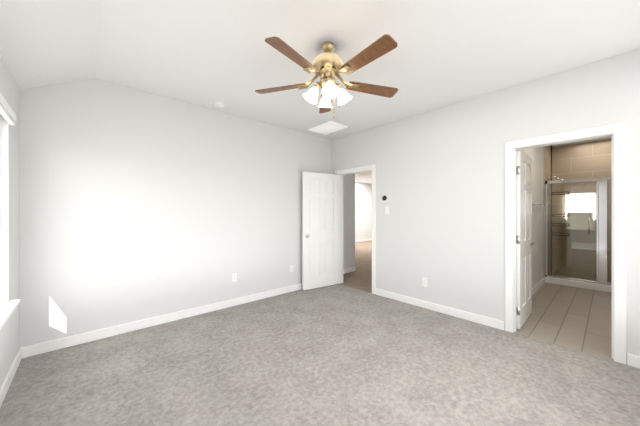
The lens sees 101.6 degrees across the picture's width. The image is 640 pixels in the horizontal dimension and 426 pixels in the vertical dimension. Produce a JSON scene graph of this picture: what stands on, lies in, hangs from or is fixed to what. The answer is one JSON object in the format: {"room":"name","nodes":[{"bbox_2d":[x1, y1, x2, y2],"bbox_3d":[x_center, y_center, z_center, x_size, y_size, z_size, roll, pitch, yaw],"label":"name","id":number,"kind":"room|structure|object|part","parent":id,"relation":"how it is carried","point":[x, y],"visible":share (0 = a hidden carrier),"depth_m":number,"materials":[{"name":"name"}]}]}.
{"room":"empty bedroom","nodes":[
{"label":"empty bedroom","id":0,"kind":"room"},
{"bbox_2d":[0,53,19,387],"bbox_3d":[-1.457,-0.155,0.841,0.160,2.950,4.200,0,0,-42],"label":"wall","id":1,"kind":"structure","parent":0,"point":[9,222],"depth_m":2.05,"materials":[{"name":"white paint"}]},
{"bbox_2d":[0,93,15,125],"bbox_3d":[-1.795,-0.728,1.365,0.038,0.085,1.830,0,0,-42],"label":"blind headrail","id":2,"kind":"object","parent":1,"relation":"attached to","point":[7,113],"visible":1,"depth_m":1.85,"materials":[{"name":"white plastic"}]},
{"bbox_2d":[0,299,19,328],"bbox_3d":[-1.810,0.738,1.357,0.104,0.104,1.900,0,0,-42],"label":"window sill","id":3,"kind":"structure","parent":1,"relation":"attached to","point":[8,309],"depth_m":1.86,"materials":[{"name":"white wood"}]},
{"bbox_2d":[0,348,21,406],"bbox_3d":[-1.387,1.270,0.894,0.015,0.100,3.945,0,0,-42],"label":"baseboard","id":4,"kind":"structure","parent":1,"relation":"attached to","point":[7,381],"depth_m":2.00,"materials":[{"name":"white wood"}]},
{"bbox_2d":[20,78,330,347],"bbox_3d":[-1.354,-0.155,3.679,4.110,2.950,0.120,0,0,-42],"label":"wall","id":5,"kind":"structure","parent":0,"point":[136,205],"depth_m":3.00,"materials":[{"name":"white paint"}]},
{"bbox_2d":[21,283,301,357],"bbox_3d":[-1.250,1.270,3.682,3.950,0.100,0.015,0,0,-42],"label":"baseboard","id":6,"kind":"structure","parent":5,"relation":"attached to","point":[48,346],"depth_m":2.96,"materials":[{"name":"white wood"}]},
{"bbox_2d":[232,273,236,281],"bbox_3d":[-1.218,0.920,3.715,0.070,0.115,0.008,0,0,-42],"label":"electrical outlet","id":7,"kind":"object","parent":5,"relation":"attached to","point":[234,277],"visible":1,"depth_m":3.71,"materials":[{"name":"white plastic"}]},
{"bbox_2d":[0,240,639,425],"bbox_3d":[1.285,1.380,6.068,11.230,0.120,8.300,0,0,-42],"label":"floor","id":8,"kind":"structure","parent":0,"point":[337,355],"depth_m":2.13,"materials":[{"name":"grey carpet"}]},
{"bbox_2d":[0,0,639,139],"bbox_3d":[0.070,-1.350,2.216,3.950,0.460,3.960,0,0,-42],"label":"ceiling","id":9,"kind":"structure","parent":0,"point":[209,53],"depth_m":2.16,"materials":[{"name":"white paint"}]},
{"bbox_2d":[214,101,224,107],"bbox_3d":[-1.284,-1.383,3.339,0.128,0.034,0.128,0,0,-42],"label":"smoke detector","id":10,"kind":"object","parent":9,"relation":"attached to","point":[220,104],"visible":0.98,"depth_m":3.31,"materials":[{"name":"white plastic"}]},
{"bbox_2d":[255,34,397,117],"bbox_3d":[0.079,-1.097,2.147,1.284,0.606,1.257,0,0,-42],"label":"ceiling fan","id":11,"kind":"object","parent":9,"relation":"hanging from","point":[327,66],"visible":1,"depth_m":2.10,"materials":[{"name":"brown wood"}]},
{"bbox_2d":[308,121,347,134],"bbox_3d":[0.126,-1.391,4.298,0.380,0.017,0.540,0,0,-42],"label":"ceiling vent","id":12,"kind":"object","parent":9,"relation":"in","point":[327,127],"visible":1,"depth_m":4.28,"materials":[{"name":"white metal"}]},
{"bbox_2d":[343,174,354,268],"bbox_3d":[0.410,-0.155,5.671,0.940,2.950,0.120,0,0,-42],"label":"wall","id":13,"kind":"structure","parent":0,"point":[348,221],"depth_m":5.79,"materials":[{"name":"white paint"}]},
{"bbox_2d":[343,267,355,273],"bbox_3d":[0.456,1.270,5.621,0.940,0.100,0.015,0,0,-42],"label":"baseboard","id":14,"kind":"structure","parent":13,"relation":"attached to","point":[351,269],"depth_m":5.79,"materials":[{"name":"white wood"}]},
{"bbox_2d":[355,182,371,239],"bbox_3d":[0.424,-0.155,10.797,5.940,2.950,0.120,0,0,-42],"label":"wall","id":15,"kind":"structure","parent":0,"point":[363,210],"depth_m":12.16,"materials":[{"name":"white paint"}]},
{"bbox_2d":[355,238,371,241],"bbox_3d":[0.464,1.270,10.742,5.925,0.100,0.015,0,0,-42],"label":"baseboard","id":16,"kind":"structure","parent":15,"relation":"attached to","point":[370,239],"depth_m":12.13,"materials":[{"name":"white wood"}]},
{"bbox_2d":[355,171,371,183],"bbox_3d":[1.855,-1.425,8.506,6.880,0.050,5.200,0,0,-42],"label":"ceiling","id":17,"kind":"structure","parent":0,"point":[365,177],"depth_m":10.29,"materials":[{"name":"white paint"}]},
{"bbox_2d":[331,49,639,363],"bbox_3d":[1.663,-0.155,3.489,0.120,2.950,5.040,0,0,-42],"label":"wall","id":18,"kind":"structure","parent":0,"point":[440,184],"depth_m":3.19,"materials":[{"name":"white paint"}]},
{"bbox_2d":[302,171,338,289],"bbox_3d":[0.028,0.301,4.625,0.766,2.015,0.175,0,0,-34],"label":"hall door","id":19,"kind":"structure","parent":18,"relation":"in","point":[320,229],"depth_m":4.59,"materials":[{"name":"painted wood"},{"name":"satin nickel"}]},
{"bbox_2d":[335,164,375,293],"bbox_3d":[0.641,0.265,4.614,0.137,2.110,0.912,0,0,-42],"label":"door frame","id":20,"kind":"structure","parent":18,"relation":"attached to","point":[362,168],"depth_m":4.47,"materials":[{"name":"white wood"}]},
{"bbox_2d":[385,206,388,213],"bbox_3d":[1.048,-0.045,4.072,0.012,0.115,0.070,0,0,-42],"label":"light switch","id":21,"kind":"object","parent":18,"relation":"attached to","point":[386,209],"visible":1,"depth_m":4.07,"materials":[{"name":"white plastic"}]},
{"bbox_2d":[422,278,426,286],"bbox_3d":[1.454,0.960,3.624,0.008,0.115,0.070,0,0,-42],"label":"electrical outlet","id":22,"kind":"object","parent":18,"relation":"attached to","point":[424,281],"visible":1,"depth_m":3.62,"materials":[{"name":"white plastic"}]},
{"bbox_2d":[376,288,504,329],"bbox_3d":[1.489,1.270,3.581,0.015,0.100,1.748,0,0,-42],"label":"baseboard","id":23,"kind":"structure","parent":18,"relation":"attached to","point":[484,320],"depth_m":3.40,"materials":[{"name":"white wood"}]},
{"bbox_2d":[516,150,535,328],"bbox_3d":[2.494,0.301,3.181,0.756,2.015,0.137,0,0,-43],"label":"door","id":24,"kind":"structure","parent":18,"relation":"in","point":[524,242],"depth_m":3.06,"materials":[{"name":"painted wood"},{"name":"satin nickel"}]},
{"bbox_2d":[505,122,625,363],"bbox_3d":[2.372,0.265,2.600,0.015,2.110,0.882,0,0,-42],"label":"door trim","id":25,"kind":"structure","parent":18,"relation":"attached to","point":[618,130],"depth_m":2.31,"materials":[{"name":"white wood"}]},
{"bbox_2d":[627,353,639,367],"bbox_3d":[2.759,1.270,2.171,0.015,0.100,0.264,0,0,-42],"label":"baseboard","id":26,"kind":"structure","parent":18,"relation":"attached to","point":[633,360],"depth_m":2.24,"materials":[{"name":"white wood"}]},
{"bbox_2d":[516,146,543,287],"bbox_3d":[3.545,-0.155,4.403,3.900,2.950,0.120,0,0,-42],"label":"wall","id":27,"kind":"structure","parent":0,"point":[536,155],"depth_m":4.53,"materials":[{"name":"white paint"}]},
{"bbox_2d":[532,278,544,295],"bbox_3d":[3.203,1.270,4.005,2.820,0.100,0.015,0,0,-42],"label":"baseboard","id":28,"kind":"structure","parent":27,"relation":"attached to","point":[536,287],"depth_m":4.46,"materials":[{"name":"white wood"}]},
{"bbox_2d":[544,146,544,277],"bbox_3d":[4.241,-0.040,4.940,0.006,2.720,0.014,0,0,-42],"label":"trim","id":29,"kind":"structure","parent":27,"relation":"attached to","point":[544,212],"depth_m":4.93,"materials":[{"name":"white paint"}]},
{"bbox_2d":[545,146,550,273],"bbox_3d":[4.591,-0.040,5.256,0.938,2.720,0.012,0,0,-42],"label":"shower tile","id":30,"kind":"structure","parent":27,"relation":"attached to","point":[547,162],"depth_m":5.26,"materials":[{"name":"beige tile"}]},
{"bbox_2d":[514,283,612,359],"bbox_3d":[4.129,1.380,3.664,4.020,0.120,2.000,0,0,-42],"label":"floor","id":31,"kind":"structure","parent":0,"point":[576,318],"depth_m":3.23,"materials":[{"name":"beige tile"}]},
{"bbox_2d":[545,277,611,292],"bbox_3d":[4.800,1.265,4.428,0.100,0.110,1.494,0,0,-42],"label":"shower curb","id":32,"kind":"object","parent":31,"relation":"on","point":[587,285],"visible":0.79,"depth_m":4.60,"materials":[{"name":"white"}]},
{"bbox_2d":[545,176,611,285],"bbox_3d":[4.785,0.300,4.415,0.097,1.820,1.492,0,0,-42],"label":"glass frame","id":33,"kind":"object","parent":32,"relation":"on","point":[601,229],"visible":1,"depth_m":4.55,"materials":[{"name":"silver metal"}]},
{"bbox_3d":[4.665,0.195,4.524,0.065,0.350,0.018,0,0,-42],"label":"door handle","id":34,"kind":"part","parent":33,"relation":"part of","materials":[{"name":"silver metal"}]},
{"bbox_2d":[552,274,611,282],"bbox_3d":[5.141,1.305,4.735,0.818,0.030,1.498,0,0,-42],"label":"shower pan","id":35,"kind":"object","parent":31,"relation":"on","point":[579,278],"depth_m":5.22,"materials":[{"name":"tile"}]},
{"bbox_2d":[550,145,569,274],"bbox_3d":[4.796,-0.055,5.225,0.154,2.688,0.287,0,0,-42],"label":"shelf","id":36,"kind":"object","parent":35,"relation":"on","point":[556,214],"depth_m":5.30,"materials":[{"name":"brown metal"}]},
{"bbox_2d":[567,194,592,210],"bbox_3d":[5.219,-0.212,5.245,0.004,0.333,0.368,0,0,-42],"label":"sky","id":37,"kind":"structure","parent":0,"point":[576,197],"depth_m":5.25,"materials":[{"name":"white"}]},
{"bbox_2d":[552,137,611,146],"bbox_3d":[4.129,-1.425,3.664,3.780,0.050,1.760,0,0,-42],"label":"ceiling","id":38,"kind":"structure","parent":0,"point":[585,141],"depth_m":5.11,"materials":[{"name":"white paint"}]},
{"bbox_3d":[5.578,-0.155,4.969,0.120,2.950,1.760,0,0,-42],"label":"wall","id":39,"kind":"structure","parent":0,"visible":0},
{"bbox_2d":[566,192,594,230],"bbox_3d":[5.216,-0.030,5.241,0.030,0.744,0.414,0,0,-42],"label":"window","id":40,"kind":"structure","parent":39,"relation":"in","point":[580,222],"depth_m":5.24,"materials":[{"name":"white plastic"}]},
{"bbox_2d":[552,139,611,280],"bbox_3d":[5.449,-0.040,5.013,0.012,2.720,1.498,0,0,-42],"label":"shower tile","id":41,"kind":"structure","parent":39,"relation":"attached to","point":[593,159],"depth_m":5.25,"materials":[{"name":"beige tile"}]}
]}

